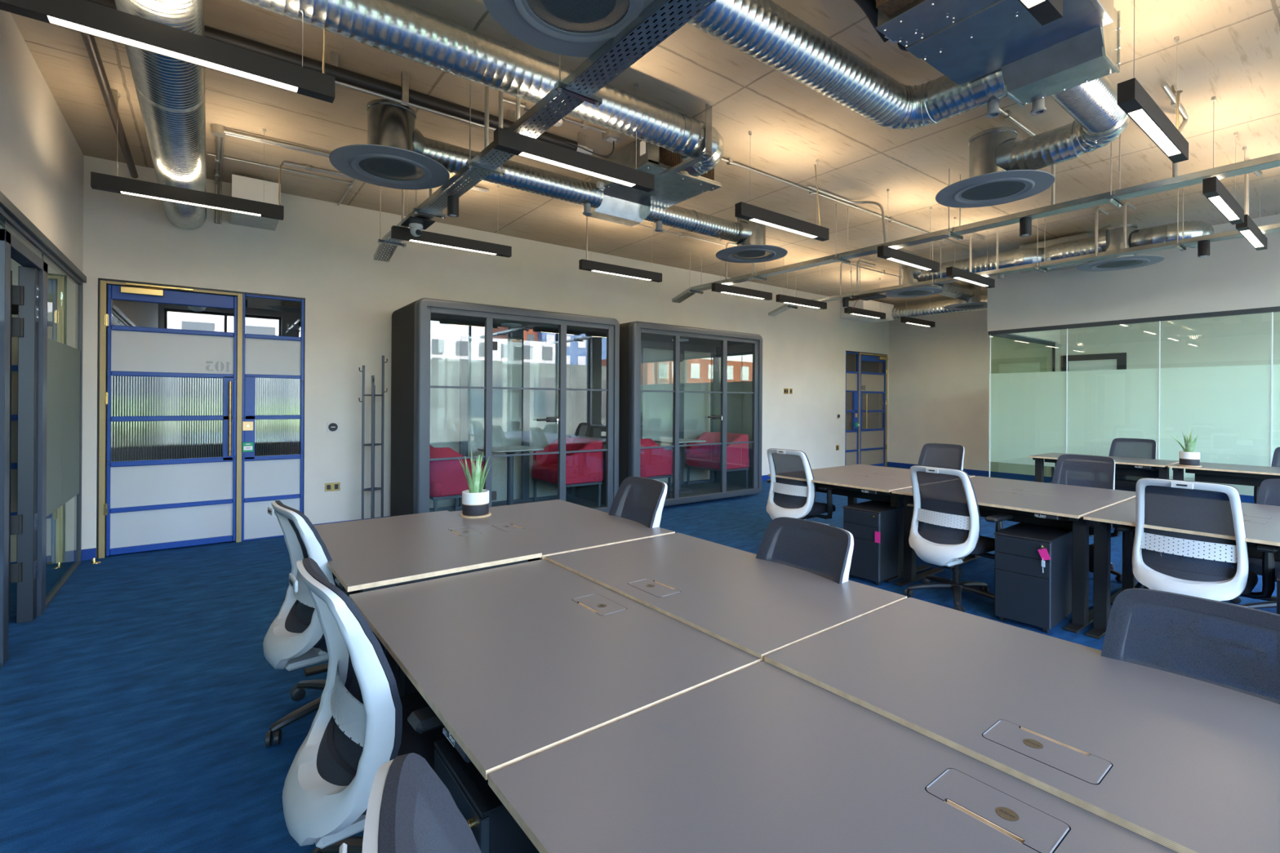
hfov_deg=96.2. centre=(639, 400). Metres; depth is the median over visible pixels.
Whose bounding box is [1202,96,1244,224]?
pendant lamp
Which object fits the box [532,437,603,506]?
armchair
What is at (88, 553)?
baseboard
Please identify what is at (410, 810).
chair
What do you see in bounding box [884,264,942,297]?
diffuser
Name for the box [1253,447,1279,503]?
chair
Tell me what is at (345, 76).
pipe
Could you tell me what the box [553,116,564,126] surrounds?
smoke detector
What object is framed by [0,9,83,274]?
wall
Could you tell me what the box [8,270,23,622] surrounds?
door
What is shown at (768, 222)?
diffuser
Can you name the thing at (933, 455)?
chair
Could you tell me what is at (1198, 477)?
basket
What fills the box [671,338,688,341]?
ceiling light
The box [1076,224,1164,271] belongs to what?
diffuser
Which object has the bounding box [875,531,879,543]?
tag
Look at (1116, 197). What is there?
cable tray
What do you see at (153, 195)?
diffuser
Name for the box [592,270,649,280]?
diffuser
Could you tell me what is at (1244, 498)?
baseboard
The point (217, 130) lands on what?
junction box
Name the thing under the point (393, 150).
diffuser
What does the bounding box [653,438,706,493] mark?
table
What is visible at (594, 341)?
booth
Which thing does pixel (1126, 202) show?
conduit
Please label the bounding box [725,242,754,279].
conduit
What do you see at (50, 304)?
door
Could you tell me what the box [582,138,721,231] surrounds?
air conditioning unit
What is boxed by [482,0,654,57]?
diffuser
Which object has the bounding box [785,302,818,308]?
diffuser
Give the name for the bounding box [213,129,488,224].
conduit
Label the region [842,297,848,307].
ceiling spotlight
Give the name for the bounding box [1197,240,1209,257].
ceiling spotlight
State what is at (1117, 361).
window
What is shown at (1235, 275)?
wall
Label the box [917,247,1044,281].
spiral duct
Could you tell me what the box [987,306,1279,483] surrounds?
glass partition
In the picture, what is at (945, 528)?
chair
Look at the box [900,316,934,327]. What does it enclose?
pendant lamp
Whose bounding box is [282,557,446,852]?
chair
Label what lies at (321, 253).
wall
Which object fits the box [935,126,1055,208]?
ceiling vent
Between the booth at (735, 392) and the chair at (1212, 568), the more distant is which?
the booth at (735, 392)
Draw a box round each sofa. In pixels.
[429,444,484,511]
[640,438,672,497]
[685,431,749,488]
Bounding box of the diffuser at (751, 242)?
[715,217,787,262]
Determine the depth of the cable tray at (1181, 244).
6.25 m
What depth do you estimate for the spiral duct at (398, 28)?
3.13 m
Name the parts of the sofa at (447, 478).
leg, seat frame, seat, leg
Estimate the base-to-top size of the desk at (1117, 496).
0.731 m
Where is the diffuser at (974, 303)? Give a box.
[943,280,987,310]
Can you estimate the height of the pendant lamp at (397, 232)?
0.680 m
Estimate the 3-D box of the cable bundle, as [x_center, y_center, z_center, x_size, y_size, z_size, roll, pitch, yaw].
[0.002,-1.546,2.433,0.096,0.018,7.901,0,0,-37]
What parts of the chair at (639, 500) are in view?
frame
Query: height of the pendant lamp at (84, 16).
0.680 m
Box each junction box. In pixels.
[211,123,226,137]
[565,128,621,156]
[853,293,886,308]
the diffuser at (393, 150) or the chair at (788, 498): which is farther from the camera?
the chair at (788, 498)
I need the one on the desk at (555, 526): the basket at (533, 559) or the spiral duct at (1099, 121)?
the basket at (533, 559)
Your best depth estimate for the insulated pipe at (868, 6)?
2.88 m
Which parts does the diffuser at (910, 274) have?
plate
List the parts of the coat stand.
post, post, post, post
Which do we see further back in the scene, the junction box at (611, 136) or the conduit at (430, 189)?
the conduit at (430, 189)
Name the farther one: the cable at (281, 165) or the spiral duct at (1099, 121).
the cable at (281, 165)
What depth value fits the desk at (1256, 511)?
3.71 m
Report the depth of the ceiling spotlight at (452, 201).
4.32 m
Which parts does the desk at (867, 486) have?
port lid, control panel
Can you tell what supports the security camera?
attached to the cable tray at (580, 95)
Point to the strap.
(707, 153)
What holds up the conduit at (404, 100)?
attached to the ceiling
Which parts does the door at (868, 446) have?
pane, pane, pane, pane, pane, panel, pull handle, pane, pane, pane, pane, pane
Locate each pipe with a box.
[80,32,137,178]
[85,0,577,151]
[853,0,907,51]
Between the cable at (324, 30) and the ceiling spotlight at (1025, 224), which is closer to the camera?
the cable at (324, 30)
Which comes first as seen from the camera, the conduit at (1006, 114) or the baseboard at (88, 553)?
the conduit at (1006, 114)
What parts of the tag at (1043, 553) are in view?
tag plate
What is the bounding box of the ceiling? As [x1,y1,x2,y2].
[9,0,1279,306]
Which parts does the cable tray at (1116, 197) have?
threaded rod, threaded rod, threaded rod, threaded rod, threaded rod, threaded rod, threaded rod, threaded rod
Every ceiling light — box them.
[501,323,521,327]
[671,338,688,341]
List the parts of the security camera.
mount plate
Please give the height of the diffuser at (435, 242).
0.005 m
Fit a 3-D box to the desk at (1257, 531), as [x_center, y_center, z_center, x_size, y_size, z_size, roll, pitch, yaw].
[3.359,1.070,3.248,0.765,0.731,1.197,0,0,-37]
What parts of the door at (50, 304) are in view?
pane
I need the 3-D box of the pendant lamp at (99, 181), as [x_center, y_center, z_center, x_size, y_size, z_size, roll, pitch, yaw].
[-3.275,-1.785,4.229,1.110,0.680,0.065,0,0,-37]
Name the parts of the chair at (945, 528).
leg, name plate, leg, frame, leg, leg, leg, seat, armrest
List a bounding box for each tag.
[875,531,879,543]
[1037,544,1050,573]
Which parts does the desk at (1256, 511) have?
port lid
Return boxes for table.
[476,445,543,505]
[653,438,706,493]
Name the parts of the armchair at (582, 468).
leg, seat, seat frame, leg, backrest, leg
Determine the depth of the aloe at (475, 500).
3.30 m
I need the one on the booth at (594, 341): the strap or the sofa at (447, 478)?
the sofa at (447, 478)
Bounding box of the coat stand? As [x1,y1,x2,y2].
[358,355,387,519]
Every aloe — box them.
[457,449,491,515]
[1170,431,1199,466]
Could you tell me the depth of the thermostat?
6.14 m
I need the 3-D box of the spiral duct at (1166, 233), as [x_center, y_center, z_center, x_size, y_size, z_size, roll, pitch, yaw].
[5.413,-1.772,6.556,0.356,0.275,1.595,0,0,-37]
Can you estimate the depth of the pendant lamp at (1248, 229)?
4.84 m
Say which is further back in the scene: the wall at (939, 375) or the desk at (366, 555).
the wall at (939, 375)
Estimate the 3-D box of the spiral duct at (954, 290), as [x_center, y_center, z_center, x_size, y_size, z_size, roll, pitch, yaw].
[4.681,-1.757,8.870,1.560,0.243,0.243,0,0,-37]
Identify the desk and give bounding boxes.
[303,510,542,683]
[349,559,760,780]
[451,499,675,561]
[488,661,1178,852]
[545,532,906,662]
[764,597,1279,852]
[768,468,931,582]
[818,464,975,565]
[891,486,1115,633]
[942,475,1136,605]
[1028,452,1179,482]
[1083,503,1279,639]
[1120,497,1279,589]
[1167,462,1279,486]
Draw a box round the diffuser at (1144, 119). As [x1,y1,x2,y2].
[1128,109,1180,155]
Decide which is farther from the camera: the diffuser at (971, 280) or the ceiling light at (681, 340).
the ceiling light at (681, 340)
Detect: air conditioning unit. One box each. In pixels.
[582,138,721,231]
[875,0,1120,118]
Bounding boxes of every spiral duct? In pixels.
[114,0,206,229]
[238,0,724,177]
[422,137,741,242]
[687,0,1007,130]
[891,293,987,319]
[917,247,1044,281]
[924,281,973,300]
[1008,75,1129,170]
[1042,221,1214,270]
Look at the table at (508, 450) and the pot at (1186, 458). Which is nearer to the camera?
the pot at (1186, 458)
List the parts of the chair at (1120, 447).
seat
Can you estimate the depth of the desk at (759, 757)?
1.01 m
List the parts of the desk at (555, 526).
port lid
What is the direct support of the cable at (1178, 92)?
hanging from the ceiling
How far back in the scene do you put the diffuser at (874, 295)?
8.09 m
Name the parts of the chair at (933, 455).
frame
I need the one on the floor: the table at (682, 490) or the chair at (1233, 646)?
the chair at (1233, 646)
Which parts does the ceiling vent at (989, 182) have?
plate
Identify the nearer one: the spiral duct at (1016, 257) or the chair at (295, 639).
the chair at (295, 639)
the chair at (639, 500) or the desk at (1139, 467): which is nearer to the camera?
the chair at (639, 500)
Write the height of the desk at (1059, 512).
0.731 m
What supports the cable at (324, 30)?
hanging from the ceiling
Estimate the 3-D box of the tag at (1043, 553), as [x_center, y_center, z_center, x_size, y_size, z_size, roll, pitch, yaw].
[2.457,0.961,3.491,0.017,0.169,0.069,0,0,-26]
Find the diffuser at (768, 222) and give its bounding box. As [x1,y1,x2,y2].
[750,218,816,238]
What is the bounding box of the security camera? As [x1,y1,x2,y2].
[400,216,435,236]
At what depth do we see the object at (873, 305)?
11.61 m
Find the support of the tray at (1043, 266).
on the cable tray at (1181, 244)
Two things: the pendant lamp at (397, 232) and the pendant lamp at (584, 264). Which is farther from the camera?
the pendant lamp at (584, 264)
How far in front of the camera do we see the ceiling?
4.50 m
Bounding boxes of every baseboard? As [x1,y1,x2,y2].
[81,462,888,560]
[888,462,1254,502]
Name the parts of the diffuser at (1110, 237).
plate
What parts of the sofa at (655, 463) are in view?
seat, backrest, seat frame, leg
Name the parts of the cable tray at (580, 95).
threaded rod, threaded rod, threaded rod, threaded rod, threaded rod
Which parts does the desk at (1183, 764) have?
lid trim, port lid, lid trim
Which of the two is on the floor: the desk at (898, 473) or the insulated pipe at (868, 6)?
the desk at (898, 473)
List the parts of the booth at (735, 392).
frame, lever handle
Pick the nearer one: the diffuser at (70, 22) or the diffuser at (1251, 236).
the diffuser at (70, 22)
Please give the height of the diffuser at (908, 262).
0.005 m
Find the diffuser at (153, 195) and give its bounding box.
[120,191,260,216]
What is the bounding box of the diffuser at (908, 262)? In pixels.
[887,257,929,270]
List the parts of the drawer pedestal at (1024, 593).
drawer, drawer, drawer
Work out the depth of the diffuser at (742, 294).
7.75 m
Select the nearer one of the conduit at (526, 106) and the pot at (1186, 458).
the conduit at (526, 106)
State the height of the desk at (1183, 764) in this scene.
0.743 m
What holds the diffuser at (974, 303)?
attached to the spiral duct at (954, 290)
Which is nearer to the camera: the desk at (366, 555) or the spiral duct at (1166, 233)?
the desk at (366, 555)
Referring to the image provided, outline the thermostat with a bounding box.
[327,422,338,431]
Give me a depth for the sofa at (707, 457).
8.56 m
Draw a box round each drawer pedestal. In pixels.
[434,737,539,852]
[842,499,903,585]
[993,522,1072,632]
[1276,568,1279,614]
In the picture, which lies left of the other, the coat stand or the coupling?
the coat stand
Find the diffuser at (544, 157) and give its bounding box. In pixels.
[519,152,634,186]
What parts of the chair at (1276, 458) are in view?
armrest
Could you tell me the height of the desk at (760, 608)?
0.743 m
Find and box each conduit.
[207,152,355,205]
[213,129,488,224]
[334,70,496,130]
[401,188,431,220]
[484,86,519,155]
[502,97,605,133]
[586,216,725,260]
[720,157,977,252]
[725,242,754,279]
[840,260,902,294]
[899,200,1136,284]
[999,106,1055,204]
[1160,82,1187,183]
[1244,171,1261,215]
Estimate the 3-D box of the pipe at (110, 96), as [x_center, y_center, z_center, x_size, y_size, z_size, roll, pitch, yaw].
[-3.197,-2.031,3.393,0.052,0.186,4.080,0,0,-37]
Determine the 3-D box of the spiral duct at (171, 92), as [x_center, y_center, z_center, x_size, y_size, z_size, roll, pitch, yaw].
[-2.379,-1.750,2.883,0.312,0.312,6.280,0,0,-37]
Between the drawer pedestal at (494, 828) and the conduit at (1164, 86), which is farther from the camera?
the conduit at (1164, 86)
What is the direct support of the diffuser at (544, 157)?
attached to the pendant lamp at (504, 140)
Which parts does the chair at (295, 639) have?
name plate, leg, frame, leg, seat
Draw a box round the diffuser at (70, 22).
[47,15,297,92]
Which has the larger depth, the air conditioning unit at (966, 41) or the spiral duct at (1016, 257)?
the spiral duct at (1016, 257)
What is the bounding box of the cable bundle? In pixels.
[390,0,697,239]
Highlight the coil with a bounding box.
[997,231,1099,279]
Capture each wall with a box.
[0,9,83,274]
[0,155,888,564]
[888,309,1279,495]
[986,213,1279,342]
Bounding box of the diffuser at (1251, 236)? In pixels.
[1240,230,1263,247]
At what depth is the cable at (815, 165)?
5.07 m
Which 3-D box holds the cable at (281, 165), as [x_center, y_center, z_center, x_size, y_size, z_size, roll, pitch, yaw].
[-3.005,-1.823,4.808,0.029,0.566,0.601,0,0,-31]
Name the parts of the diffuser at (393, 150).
plate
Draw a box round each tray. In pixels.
[373,0,715,262]
[671,134,1279,302]
[768,188,1279,316]
[789,227,1279,306]
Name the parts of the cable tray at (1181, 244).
threaded rod, threaded rod, threaded rod, threaded rod, threaded rod, threaded rod, threaded rod, threaded rod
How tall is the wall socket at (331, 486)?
0.088 m
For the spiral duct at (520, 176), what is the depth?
4.81 m
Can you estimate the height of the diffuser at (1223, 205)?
0.005 m
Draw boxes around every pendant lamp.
[0,0,335,102]
[90,93,284,220]
[391,185,511,257]
[493,37,654,192]
[578,222,662,282]
[711,239,772,300]
[734,131,829,241]
[775,275,826,309]
[844,271,885,319]
[877,189,939,272]
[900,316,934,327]
[946,217,995,288]
[1017,0,1062,26]
[1117,0,1188,163]
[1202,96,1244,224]
[1235,146,1267,250]
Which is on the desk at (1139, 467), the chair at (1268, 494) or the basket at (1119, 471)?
the basket at (1119, 471)
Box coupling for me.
[576,131,592,155]
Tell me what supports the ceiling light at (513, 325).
attached to the booth at (594, 341)
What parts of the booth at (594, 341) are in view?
frame, lever handle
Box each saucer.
[459,511,491,518]
[1177,464,1201,466]
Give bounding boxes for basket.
[528,557,541,561]
[815,485,903,503]
[978,508,1091,529]
[1054,462,1158,478]
[1195,473,1266,486]
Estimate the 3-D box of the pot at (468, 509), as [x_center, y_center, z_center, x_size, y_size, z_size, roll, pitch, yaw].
[-0.956,0.625,3.343,0.148,0.060,0.148,0,0,-37]
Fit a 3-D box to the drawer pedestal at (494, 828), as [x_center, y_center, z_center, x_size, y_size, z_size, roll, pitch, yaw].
[-0.220,1.126,1.434,0.519,0.575,0.310,0,0,-37]
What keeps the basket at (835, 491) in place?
on the desk at (867, 486)
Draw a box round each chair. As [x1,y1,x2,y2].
[262,500,359,746]
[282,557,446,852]
[338,752,481,852]
[608,476,667,528]
[755,516,853,583]
[766,448,836,519]
[904,465,1013,612]
[917,443,964,471]
[1051,454,1122,583]
[1100,587,1279,704]
[1108,438,1156,491]
[1115,477,1279,601]
[1228,479,1279,608]
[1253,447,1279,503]
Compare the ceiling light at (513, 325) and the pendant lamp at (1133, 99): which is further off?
the ceiling light at (513, 325)
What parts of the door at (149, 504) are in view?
closer arm, pane, pane, gold frame, pane, pane, pane, pull handle, pane, pane, panel, pane, pane, pane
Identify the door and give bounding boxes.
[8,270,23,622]
[10,302,53,564]
[97,278,305,558]
[844,351,888,466]
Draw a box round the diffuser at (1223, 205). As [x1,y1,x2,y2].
[1208,195,1239,220]
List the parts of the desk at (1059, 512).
port lid, control panel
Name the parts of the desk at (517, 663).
control panel, port lid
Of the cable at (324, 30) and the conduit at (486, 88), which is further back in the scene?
the conduit at (486, 88)
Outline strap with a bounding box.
[659,103,711,178]
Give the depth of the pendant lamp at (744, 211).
4.66 m
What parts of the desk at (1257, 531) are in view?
port lid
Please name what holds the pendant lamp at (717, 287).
hanging from the ceiling
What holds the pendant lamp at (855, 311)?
hanging from the ceiling
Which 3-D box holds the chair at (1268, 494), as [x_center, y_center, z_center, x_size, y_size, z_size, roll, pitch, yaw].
[4.350,0.994,3.806,0.652,0.895,0.684,0,0,-33]
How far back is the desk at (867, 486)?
4.94 m
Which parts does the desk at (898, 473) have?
port lid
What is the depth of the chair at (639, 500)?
3.24 m
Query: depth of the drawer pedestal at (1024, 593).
3.62 m
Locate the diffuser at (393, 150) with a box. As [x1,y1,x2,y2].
[328,98,449,190]
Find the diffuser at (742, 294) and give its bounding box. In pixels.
[722,292,762,298]
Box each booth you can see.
[390,297,619,516]
[618,320,762,506]
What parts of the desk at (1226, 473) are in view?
port lid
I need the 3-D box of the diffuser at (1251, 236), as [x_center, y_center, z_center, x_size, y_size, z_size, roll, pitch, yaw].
[5.280,-1.399,4.952,0.810,0.005,0.053,0,0,-37]
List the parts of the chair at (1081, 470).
seat, frame, armrest, leg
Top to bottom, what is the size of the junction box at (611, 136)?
0.196 m
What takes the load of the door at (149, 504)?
in the wall at (321, 253)
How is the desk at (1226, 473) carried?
on the floor
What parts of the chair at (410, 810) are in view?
name plate, frame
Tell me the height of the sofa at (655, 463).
0.800 m
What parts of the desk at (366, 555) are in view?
control panel, port lid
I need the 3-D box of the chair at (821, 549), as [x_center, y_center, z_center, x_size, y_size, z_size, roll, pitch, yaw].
[0.477,0.958,2.222,0.679,0.920,0.681,0,0,-35]
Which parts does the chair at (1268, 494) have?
leg, leg, seat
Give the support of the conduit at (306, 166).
attached to the ceiling
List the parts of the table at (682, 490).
plate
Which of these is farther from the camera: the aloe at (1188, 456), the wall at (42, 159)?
the aloe at (1188, 456)
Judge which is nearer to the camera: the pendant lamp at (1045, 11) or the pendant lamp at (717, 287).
the pendant lamp at (1045, 11)
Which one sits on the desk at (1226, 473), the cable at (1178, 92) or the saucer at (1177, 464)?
the saucer at (1177, 464)
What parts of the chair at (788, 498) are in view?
name plate, frame, seat, armrest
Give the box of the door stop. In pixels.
[90,557,101,564]
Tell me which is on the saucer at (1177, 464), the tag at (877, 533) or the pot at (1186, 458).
the pot at (1186, 458)
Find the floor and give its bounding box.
[0,466,1276,852]
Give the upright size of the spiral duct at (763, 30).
0.256 m
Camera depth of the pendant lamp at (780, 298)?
8.45 m
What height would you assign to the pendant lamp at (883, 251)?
0.680 m
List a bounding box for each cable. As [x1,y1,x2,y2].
[278,161,283,205]
[322,29,325,73]
[814,164,820,226]
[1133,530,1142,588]
[1170,85,1182,130]
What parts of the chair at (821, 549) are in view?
frame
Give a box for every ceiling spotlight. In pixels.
[447,195,458,217]
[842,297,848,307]
[1019,217,1031,236]
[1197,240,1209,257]
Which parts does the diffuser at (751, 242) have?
plate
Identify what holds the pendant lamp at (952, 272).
hanging from the ceiling
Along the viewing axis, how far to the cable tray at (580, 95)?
2.84 m
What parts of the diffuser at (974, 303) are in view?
plate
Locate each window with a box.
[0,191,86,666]
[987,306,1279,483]
[1061,352,1126,371]
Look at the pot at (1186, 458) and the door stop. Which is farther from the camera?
the pot at (1186, 458)
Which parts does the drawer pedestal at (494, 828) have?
drawer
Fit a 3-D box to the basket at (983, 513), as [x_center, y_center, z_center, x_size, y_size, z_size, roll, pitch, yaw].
[2.783,0.798,4.341,0.310,0.157,0.940,0,0,-37]
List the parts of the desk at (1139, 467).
control panel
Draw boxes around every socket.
[324,482,340,491]
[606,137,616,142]
[783,388,788,394]
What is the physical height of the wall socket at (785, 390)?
0.100 m
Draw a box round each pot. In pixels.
[462,503,488,515]
[1178,451,1199,466]
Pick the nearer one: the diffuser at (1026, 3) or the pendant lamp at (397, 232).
the diffuser at (1026, 3)
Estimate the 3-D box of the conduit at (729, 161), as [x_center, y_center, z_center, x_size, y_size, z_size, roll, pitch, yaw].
[2.534,-1.814,6.050,5.500,0.551,0.433,0,0,-37]
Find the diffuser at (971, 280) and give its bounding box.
[954,277,986,286]
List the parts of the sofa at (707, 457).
leg, leg, backrest, seat, seat frame, leg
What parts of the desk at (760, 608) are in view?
port lid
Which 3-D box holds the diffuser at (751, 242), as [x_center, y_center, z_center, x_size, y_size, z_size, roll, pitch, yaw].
[1.200,-1.773,6.194,0.760,0.416,0.760,0,0,-37]
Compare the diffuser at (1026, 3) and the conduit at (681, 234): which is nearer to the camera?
the diffuser at (1026, 3)
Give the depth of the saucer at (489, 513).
3.27 m
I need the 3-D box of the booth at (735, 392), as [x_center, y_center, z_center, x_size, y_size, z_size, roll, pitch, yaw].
[0.585,0.209,8.264,2.410,2.420,1.015,0,0,-37]
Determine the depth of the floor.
2.77 m
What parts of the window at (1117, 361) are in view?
pane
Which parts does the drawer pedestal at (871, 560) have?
drawer, drawer, drawer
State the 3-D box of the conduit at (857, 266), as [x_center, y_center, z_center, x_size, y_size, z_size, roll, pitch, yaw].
[4.113,-1.800,9.217,2.772,0.560,0.242,0,0,-37]
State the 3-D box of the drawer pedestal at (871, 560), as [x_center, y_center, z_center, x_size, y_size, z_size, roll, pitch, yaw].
[1.917,1.139,4.667,0.519,0.575,0.310,0,0,-40]
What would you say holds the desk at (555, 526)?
on the floor
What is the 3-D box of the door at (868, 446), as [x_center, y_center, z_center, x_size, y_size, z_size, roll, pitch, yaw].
[4.835,0.206,12.297,1.584,2.476,0.218,0,0,-37]
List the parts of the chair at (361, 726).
name plate, frame, leg, armrest, seat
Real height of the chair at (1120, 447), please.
1.005 m
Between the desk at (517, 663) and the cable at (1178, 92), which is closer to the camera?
the desk at (517, 663)
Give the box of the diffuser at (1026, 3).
[1021,0,1044,7]
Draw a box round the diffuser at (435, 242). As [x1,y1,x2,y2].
[409,240,496,254]
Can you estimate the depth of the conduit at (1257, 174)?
4.91 m
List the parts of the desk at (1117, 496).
port lid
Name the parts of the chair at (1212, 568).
armrest, name plate, frame, seat, armrest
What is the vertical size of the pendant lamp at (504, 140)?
0.680 m
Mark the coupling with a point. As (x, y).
(580, 135)
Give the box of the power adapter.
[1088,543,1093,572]
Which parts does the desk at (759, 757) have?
lid trim, port lid, lid trim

